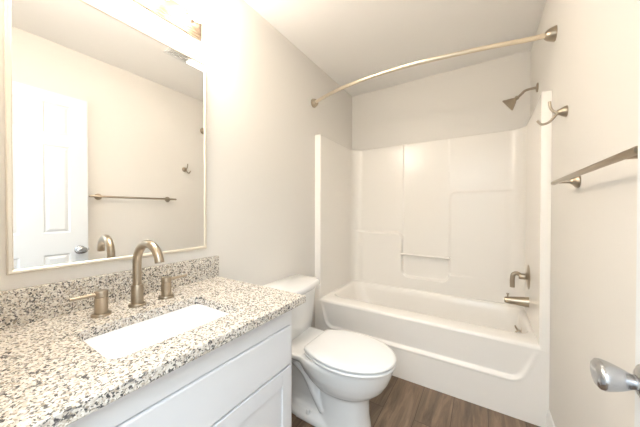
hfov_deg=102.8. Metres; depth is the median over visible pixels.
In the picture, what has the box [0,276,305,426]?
countertop
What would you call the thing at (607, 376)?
door
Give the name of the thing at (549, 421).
baseboard
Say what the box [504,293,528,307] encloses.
tub spout
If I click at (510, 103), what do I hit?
shower
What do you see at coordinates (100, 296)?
widespread faucet
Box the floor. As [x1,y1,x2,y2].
[292,375,539,426]
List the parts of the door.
knob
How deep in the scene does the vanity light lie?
1.15 m
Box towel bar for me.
[551,146,637,187]
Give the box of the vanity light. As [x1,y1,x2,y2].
[133,0,209,39]
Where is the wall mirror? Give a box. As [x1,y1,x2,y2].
[4,0,206,274]
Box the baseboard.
[546,410,554,426]
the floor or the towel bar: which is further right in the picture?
the towel bar
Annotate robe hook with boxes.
[536,101,567,125]
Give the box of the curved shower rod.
[311,25,557,107]
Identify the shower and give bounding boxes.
[315,90,551,426]
[502,83,538,109]
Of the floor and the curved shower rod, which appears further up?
the curved shower rod
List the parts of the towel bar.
wall post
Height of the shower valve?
0.172 m
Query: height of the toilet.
0.704 m
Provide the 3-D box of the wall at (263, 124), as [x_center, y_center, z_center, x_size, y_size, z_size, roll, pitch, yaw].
[-0.786,-0.049,1.127,0.120,2.440,4.305,0,1,32]
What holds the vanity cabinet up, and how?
on the floor
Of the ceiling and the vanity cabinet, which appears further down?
the vanity cabinet
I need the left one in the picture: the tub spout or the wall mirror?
the wall mirror
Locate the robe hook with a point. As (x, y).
(563, 111)
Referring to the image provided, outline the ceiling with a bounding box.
[244,0,545,96]
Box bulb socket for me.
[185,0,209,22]
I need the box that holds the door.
[590,20,639,426]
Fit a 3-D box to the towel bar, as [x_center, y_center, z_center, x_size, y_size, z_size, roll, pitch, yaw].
[0.815,-0.124,0.762,0.074,0.053,0.688,0,1,32]
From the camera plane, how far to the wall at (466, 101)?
2.30 m
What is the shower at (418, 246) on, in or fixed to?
on the floor
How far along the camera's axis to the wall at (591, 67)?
0.87 m
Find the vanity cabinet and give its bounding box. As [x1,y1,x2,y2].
[65,304,291,426]
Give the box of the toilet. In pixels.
[263,274,395,426]
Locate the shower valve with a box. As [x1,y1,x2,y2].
[510,265,529,288]
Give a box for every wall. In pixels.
[0,0,351,327]
[352,50,530,149]
[530,0,639,426]
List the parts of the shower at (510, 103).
shower arm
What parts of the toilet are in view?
tank lid, tank, bowl, seat, seat lid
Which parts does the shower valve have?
lever handle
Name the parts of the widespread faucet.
handle lever, faucet handle, spout, gooseneck spout, faucet handle, handle lever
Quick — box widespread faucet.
[69,240,186,317]
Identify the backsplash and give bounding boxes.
[0,256,218,329]
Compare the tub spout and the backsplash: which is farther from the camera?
the tub spout
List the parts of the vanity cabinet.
drawer, cabinet door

